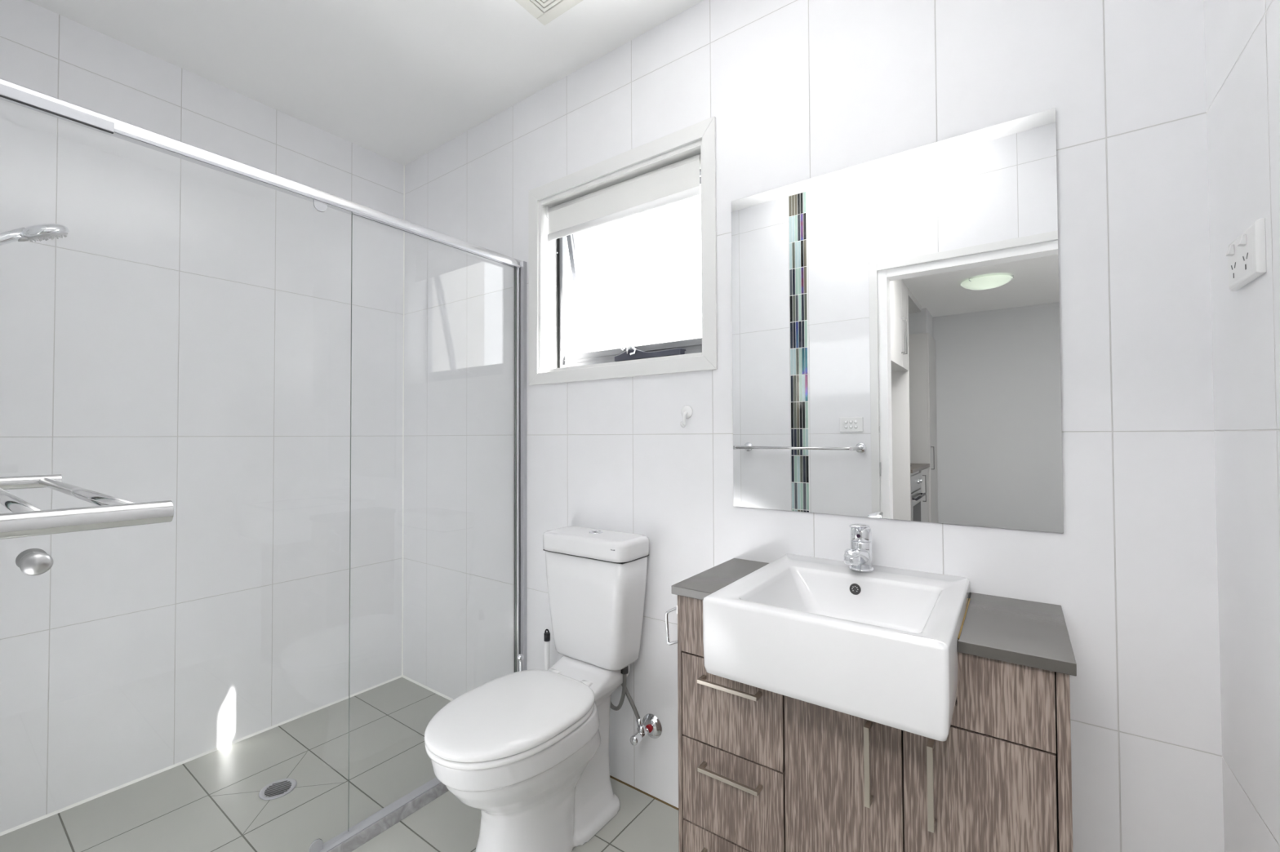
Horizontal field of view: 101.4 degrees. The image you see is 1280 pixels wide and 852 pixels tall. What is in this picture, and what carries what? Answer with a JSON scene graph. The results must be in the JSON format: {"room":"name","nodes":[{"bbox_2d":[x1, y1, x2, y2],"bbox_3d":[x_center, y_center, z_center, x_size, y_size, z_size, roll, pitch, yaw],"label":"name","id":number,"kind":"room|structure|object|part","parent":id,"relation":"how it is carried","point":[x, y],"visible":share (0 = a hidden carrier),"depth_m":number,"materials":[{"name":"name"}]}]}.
{"room":"bathroom","nodes":[
{"label":"bathroom","id":0,"kind":"room"},
{"bbox_2d":[0,0,404,832],"bbox_3d":[-1.666,-0.045,1.976,0.100,2.520,1.570,-1,-1,36],"label":"wall","id":1,"kind":"structure","parent":0,"point":[186,341],"depth_m":1.89,"materials":[{"name":"white tile"}]},
{"bbox_2d":[0,675,402,835],"bbox_3d":[-1.588,1.211,1.963,0.007,0.007,1.470,-1,-1,36],"label":"trim","id":2,"kind":"structure","parent":1,"relation":"attached to","point":[57,811],"depth_m":1.87,"materials":[{"name":"white plastic"}]},
{"bbox_2d":[0,677,678,851],"bbox_3d":[-0.501,1.220,1.120,2.755,0.050,1.570,-1,-1,36],"label":"floor","id":3,"kind":"structure","parent":0,"point":[210,802],"depth_m":1.67,"materials":[{"name":"grey tile"}]},
{"bbox_2d":[0,79,526,851],"bbox_3d":[-0.885,0.270,1.473,0.092,1.866,1.469,-1,-1,36],"label":"screen","id":4,"kind":"object","parent":3,"relation":"on","point":[31,562],"visible":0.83,"depth_m":1.55,"materials":[{"name":"silver metal"}]},
{"bbox_3d":[-1.199,0.268,1.036,0.092,0.043,0.043,-1,-1,36],"label":"door knob","id":5,"kind":"part","parent":4,"relation":"part of","materials":[{"name":"silver metal"}]},
{"bbox_3d":[-1.066,0.264,1.222,0.004,1.803,0.754,-1,-1,36],"label":"sliding door","id":6,"kind":"part","parent":4,"relation":"part of","materials":[{"name":"clear glass"}]},
{"bbox_3d":[-0.900,-0.649,1.497,0.036,0.028,1.469,-1,-1,36],"label":"rail","id":7,"kind":"part","parent":4,"relation":"part of","materials":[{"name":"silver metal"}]},
{"bbox_3d":[-0.672,0.275,1.801,0.004,1.811,0.628,-1,-1,36],"label":"fixed panel","id":8,"kind":"part","parent":4,"relation":"part of","materials":[{"name":"clear glass"}]},
{"bbox_2d":[258,778,297,799],"bbox_3d":[-1.205,1.207,1.743,0.104,0.004,0.104,-1,-1,36],"label":"floor drain","id":9,"kind":"object","parent":3,"relation":"on","point":[280,788],"visible":1,"depth_m":1.74,"materials":[{"name":"grey metal"}]},
{"bbox_2d":[516,653,523,671],"bbox_3d":[-0.433,1.017,1.893,0.090,0.381,0.090,-1,-1,36],"label":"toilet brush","id":10,"kind":"object","parent":3,"relation":"on","point":[520,657],"visible":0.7,"depth_m":1.89,"materials":[{"name":"silver metal"}]},
{"bbox_3d":[-0.433,0.967,1.894,0.009,0.242,0.009,-1,-1,36],"label":"handle","id":11,"kind":"part","parent":10,"relation":"part of","materials":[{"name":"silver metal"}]},
{"bbox_2d":[424,526,649,851],"bbox_3d":[-0.296,0.775,1.530,0.365,0.852,0.676,-1,-1,36],"label":"toilet","id":12,"kind":"object","parent":3,"relation":"on","point":[528,750],"visible":0.99,"depth_m":1.49,"materials":[{"name":"white ceramic"}]},
{"bbox_3d":[-0.357,0.805,1.444,0.357,0.017,0.460,-1,-1,36],"label":"seat","id":13,"kind":"part","parent":12,"relation":"part of","materials":[{"name":"white plastic"}]},
{"bbox_3d":[-0.357,0.780,1.444,0.361,0.030,0.464,-1,-1,36],"label":"lid","id":14,"kind":"part","parent":12,"relation":"part of","materials":[{"name":"white plastic"}]},
{"bbox_3d":[-0.294,0.982,1.527,0.353,0.439,0.651,-1,-1,36],"label":"bowl","id":15,"kind":"part","parent":12,"relation":"part of","materials":[{"name":"white ceramic"}]},
{"bbox_3d":[-0.151,0.388,1.744,0.362,0.062,0.166,-1,-1,36],"label":"cistern lid","id":16,"kind":"part","parent":12,"relation":"part of","materials":[{"name":"white ceramic"}]},
{"bbox_2d":[543,629,550,670],"bbox_3d":[-0.341,0.977,1.920,0.024,0.463,0.023,-1,-1,36],"label":"toilet brush","id":17,"kind":"object","parent":3,"relation":"on","point":[546,635],"visible":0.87,"depth_m":1.91,"materials":[{"name":"white plastic"}]},
{"bbox_2d":[677,595,1072,851],"bbox_3d":[0.477,0.796,1.164,0.733,0.790,0.363,-1,-1,36],"label":"vanity cabinet","id":18,"kind":"object","parent":3,"relation":"on","point":[760,770],"visible":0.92,"depth_m":1.00,"materials":[{"name":"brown wood"}]},
{"bbox_2d":[665,605,677,645],"bbox_3d":[0.081,0.493,1.297,0.021,0.112,0.060,1,-1,-44],"label":"toilet roll holder","id":19,"kind":"object","parent":18,"relation":"attached to","point":[674,608],"visible":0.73,"depth_m":1.31,"materials":[{"name":"silver metal"}]},
{"bbox_3d":[0.193,0.801,1.387,0.010,0.790,0.333,-1,-1,36],"label":"panel","id":20,"kind":"part","parent":18,"relation":"part of","materials":[{"name":"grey wood"}]},
{"bbox_3d":[0.208,1.031,1.178,0.247,0.194,0.016,-1,-1,36],"label":"drawer","id":21,"kind":"part","parent":18,"relation":"part of","materials":[{"name":"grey wood"}]},
{"bbox_3d":[0.197,0.581,1.164,0.144,0.008,0.030,-1,-1,36],"label":"handle","id":22,"kind":"part","parent":18,"relation":"part of","materials":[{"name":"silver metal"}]},
{"bbox_3d":[0.198,0.780,1.160,0.144,0.008,0.030,-1,-1,36],"label":"handle","id":23,"kind":"part","parent":18,"relation":"part of","materials":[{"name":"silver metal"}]},
{"bbox_3d":[0.206,0.637,1.185,0.247,0.194,0.016,-1,-1,36],"label":"drawer","id":24,"kind":"part","parent":18,"relation":"part of","materials":[{"name":"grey wood"}]},
{"bbox_3d":[0.207,0.834,1.182,0.247,0.194,0.016,-1,-1,36],"label":"drawer","id":25,"kind":"part","parent":18,"relation":"part of","materials":[{"name":"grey wood"}]},
{"bbox_3d":[0.401,0.831,1.042,0.224,0.588,0.016,-1,-1,36],"label":"door","id":26,"kind":"part","parent":18,"relation":"part of","materials":[{"name":"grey wood"}]},
{"bbox_3d":[0.389,0.466,1.056,0.704,0.134,0.016,-1,-1,36],"label":"rail panel","id":27,"kind":"part","parent":18,"relation":"part of","materials":[{"name":"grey wood"}]},
{"bbox_3d":[0.433,0.640,0.993,0.010,0.148,0.030,-1,-1,36],"label":"handle","id":28,"kind":"part","parent":18,"relation":"part of","materials":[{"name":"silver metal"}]},
{"bbox_2d":[671,558,1076,675],"bbox_3d":[0.481,0.390,1.180,0.751,0.020,0.345,-1,-1,36],"label":"countertop","id":29,"kind":"structure","parent":18,"relation":"on","point":[1034,634],"depth_m":0.99,"materials":[{"name":"grey stone"}]},
{"bbox_2d":[702,554,970,741],"bbox_3d":[0.439,0.422,1.120,0.433,0.156,0.478,-1,-1,36],"label":"basin","id":30,"kind":"object","parent":29,"relation":"in","point":[880,646],"visible":0.97,"depth_m":0.96,"materials":[{"name":"white ceramic"}]},
{"bbox_2d":[844,523,874,573],"bbox_3d":[0.511,0.289,1.232,0.056,0.115,0.136,-1,-1,36],"label":"mixer","id":31,"kind":"object","parent":30,"relation":"on","point":[859,556],"visible":1,"depth_m":1.24,"materials":[{"name":"silver metal"}]},
{"bbox_3d":[0.504,0.310,1.222,0.044,0.056,0.112,-1,-1,36],"label":"spout","id":32,"kind":"part","parent":31,"relation":"part of","materials":[{"name":"silver metal"}]},
{"bbox_3d":[0.520,0.254,1.246,0.049,0.044,0.097,-1,-1,36],"label":"lever","id":33,"kind":"part","parent":31,"relation":"part of","materials":[{"name":"silver metal"}]},
{"bbox_3d":[0.519,0.639,0.932,0.010,0.148,0.030,-1,-1,36],"label":"handle","id":34,"kind":"part","parent":18,"relation":"part of","materials":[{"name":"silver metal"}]},
{"bbox_3d":[0.585,0.827,0.910,0.223,0.588,0.016,-1,-1,36],"label":"door","id":35,"kind":"part","parent":18,"relation":"part of","materials":[{"name":"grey wood"}]},
{"bbox_3d":[0.777,0.791,0.968,0.017,0.790,0.333,-1,-1,36],"label":"panel","id":36,"kind":"part","parent":18,"relation":"part of","materials":[{"name":"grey wood"}]},
{"bbox_2d":[26,0,703,165],"bbox_3d":[-0.471,-1.349,1.224,2.955,0.050,1.710,-1,-1,36],"label":"ceiling","id":37,"kind":"structure","parent":0,"point":[397,81],"depth_m":1.82,"materials":[{"name":"white paint"}]},
{"bbox_2d":[515,0,583,25],"bbox_3d":[-0.278,-1.314,1.502,0.296,0.012,0.296,-1,-1,36],"label":"ceiling vent","id":38,"kind":"object","parent":37,"relation":"in","point":[545,11],"visible":1,"depth_m":1.63,"materials":[{"name":"white plastic"}]},
{"bbox_2d":[403,0,1224,851],"bbox_3d":[-0.008,-0.055,1.838,2.955,2.520,0.140,-1,-1,36],"label":"wall","id":39,"kind":"structure","parent":0,"point":[795,91],"depth_m":1.34,"materials":[{"name":"white tile"}]},
{"bbox_2d":[401,165,404,675],"bbox_3d":[-1.167,-0.036,2.582,0.004,2.520,0.004,-1,-1,36],"label":"trim","id":40,"kind":"structure","parent":39,"relation":"attached to","point":[404,166],"depth_m":2.58,"materials":[{"name":"white plastic"}]},
{"bbox_2d":[401,675,453,701],"bbox_3d":[-0.815,1.214,2.308,0.860,0.007,0.007,-1,-1,36],"label":"trim","id":41,"kind":"structure","parent":39,"relation":"attached to","point":[403,676],"depth_m":2.43,"materials":[{"name":"white plastic"}]},
{"bbox_2d":[528,116,717,385],"bbox_3d":[-0.025,-0.547,1.930,0.820,0.769,0.275,-1,-1,36],"label":"window","id":42,"kind":"structure","parent":39,"relation":"in","point":[547,260],"depth_m":1.86,"materials":[{"name":"white paint"}]},
{"bbox_2d":[546,154,701,241],"bbox_3d":[-0.071,-0.632,1.863,0.705,0.474,0.048,-1,-1,36],"label":"roller blind","id":43,"kind":"object","parent":42,"relation":"attached to","point":[677,181],"visible":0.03,"depth_m":1.82,"materials":[{"name":"white fabric"}]},
{"bbox_3d":[-0.041,-0.265,1.848,0.069,0.034,0.020,-1,-1,40],"label":"winder handle","id":44,"kind":"part","parent":42,"relation":"part of","materials":[{"name":"silver metal"}]},
{"bbox_3d":[-0.039,-0.545,1.905,0.726,0.673,0.036,-1,-1,36],"label":"frame","id":45,"kind":"part","parent":42,"relation":"part of","materials":[{"name":"grey metal"}]},
{"bbox_3d":[0.015,-0.557,1.981,0.686,0.564,0.146,-1,-1,36],"label":"sash frame","id":46,"kind":"part","parent":42,"relation":"part of","materials":[{"name":"grey"}]},
{"bbox_2d":[609,775,678,810],"bbox_3d":[-0.071,1.203,1.776,0.890,0.004,0.004,-1,-1,36],"label":"trim","id":47,"kind":"structure","parent":39,"relation":"attached to","point":[611,776],"depth_m":1.71,"materials":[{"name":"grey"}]},
{"bbox_2d":[630,713,662,745],"bbox_3d":[0.009,0.973,1.658,0.076,0.076,0.108,-1,-1,36],"label":"valve","id":48,"kind":"object","parent":39,"relation":"attached to","point":[652,726],"visible":0.97,"depth_m":1.68,"materials":[{"name":"silver metal"}]},
{"bbox_2d":[610,666,643,727],"bbox_3d":[-0.057,0.860,1.680,0.138,0.192,0.038,-1,-1,24],"label":"supply hose","id":49,"kind":"object","parent":48,"relation":"attached to","point":[624,671],"visible":0.61,"depth_m":1.67,"materials":[{"name":"grey metal"}]},
{"bbox_3d":[-0.013,0.973,1.627,0.029,0.029,0.033,-1,-1,36],"label":"tap handle","id":50,"kind":"part","parent":48,"relation":"part of","materials":[{"name":"silver metal"}]},
{"bbox_2d":[680,405,693,427],"bbox_3d":[0.137,-0.030,1.624,0.042,0.070,0.037,-1,-1,36],"label":"wall hook","id":51,"kind":"object","parent":39,"relation":"attached to","point":[686,411],"visible":1,"depth_m":1.63,"materials":[{"name":"white plastic"}]},
{"bbox_3d":[0.136,-0.021,1.623,0.012,0.052,0.034,-1,-1,36],"label":"hook arm","id":52,"kind":"part","parent":51,"relation":"part of","materials":[{"name":"white plastic"}]},
{"bbox_2d":[731,107,1063,533],"bbox_3d":[0.581,-0.221,1.328,0.755,0.902,0.005,-1,-1,36],"label":"wall mirror","id":53,"kind":"object","parent":39,"relation":"attached to","point":[896,344],"visible":1,"depth_m":1.27,"materials":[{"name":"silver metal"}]},
{"bbox_2d":[1203,0,1279,851],"bbox_3d":[0.653,-0.085,0.311,0.100,2.520,1.570,-1,-1,36],"label":"wall","id":54,"kind":"structure","parent":0,"point":[1242,37],"depth_m":0.84,"materials":[{"name":"white tile"}]},
{"bbox_2d":[1225,217,1266,291],"bbox_3d":[0.942,-0.263,0.820,0.019,0.080,0.126,-1,-1,36],"label":"power outlet","id":55,"kind":"object","parent":54,"relation":"attached to","point":[1246,255],"visible":1,"depth_m":0.79,"materials":[{"name":"white plastic"}]},
{"bbox_2d":[1225,244,1234,256],"bbox_3d":[0.953,-0.283,0.846,0.007,0.016,0.012,-1,-1,36],"label":"switch","id":56,"kind":"object","parent":55,"relation":"attached to","point":[1230,252],"depth_m":0.84,"materials":[{"name":"white plastic"}]},
{"bbox_2d":[1236,234,1246,246],"bbox_3d":[0.921,-0.284,0.802,0.007,0.016,0.012,-1,-1,36],"label":"switch","id":57,"kind":"object","parent":55,"relation":"attached to","point":[1242,241],"depth_m":0.80,"materials":[{"name":"white plastic"}]},
{"bbox_3d":[-0.936,-0.074,0.547,2.755,2.520,0.100,-1,-1,36],"label":"wall","id":58,"kind":"structure","parent":0,"visible":0},
{"bbox_2d":[0,223,69,245],"bbox_3d":[-1.568,-0.084,1.245,0.183,0.989,0.258,0,-1,4],"label":"shower","id":59,"kind":"object","parent":58,"relation":"attached to","point":[46,232],"visible":1,"depth_m":1.30,"materials":[{"name":"silver metal"}]},
{"bbox_3d":[-1.578,-0.417,1.249,0.028,0.159,0.167,-1,-1,36],"label":"handle","id":60,"kind":"part","parent":59,"relation":"part of","materials":[{"name":"silver metal"}]},
{"bbox_3d":[-1.539,-0.468,1.307,0.022,0.019,0.023,-1,-1,36],"label":"spray lever","id":61,"kind":"part","parent":59,"relation":"part of","materials":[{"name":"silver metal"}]},
{"bbox_3d":[-1.516,-0.484,1.339,0.080,0.042,0.072,-1,-1,36],"label":"nozzle plate","id":62,"kind":"part","parent":59,"relation":"part of","materials":[{"name":"silver metal"}]},
{"bbox_2d":[0,474,173,539],"bbox_3d":[-0.759,0.084,0.601,0.679,0.054,0.198,-1,-1,36],"label":"towel rail","id":63,"kind":"object","parent":58,"relation":"attached to","point":[25,520],"visible":1,"depth_m":0.47,"materials":[{"name":"silver metal"}]},
{"bbox_3d":[-1.011,0.089,0.785,0.021,0.021,0.192,-1,-1,36],"label":"post","id":64,"kind":"part","parent":63,"relation":"part of","materials":[{"name":"silver metal"}]},
{"bbox_3d":[-0.503,0.080,0.421,0.021,0.021,0.192,-1,-1,36],"label":"post","id":65,"kind":"part","parent":63,"relation":"part of","materials":[{"name":"silver metal"}]}
]}

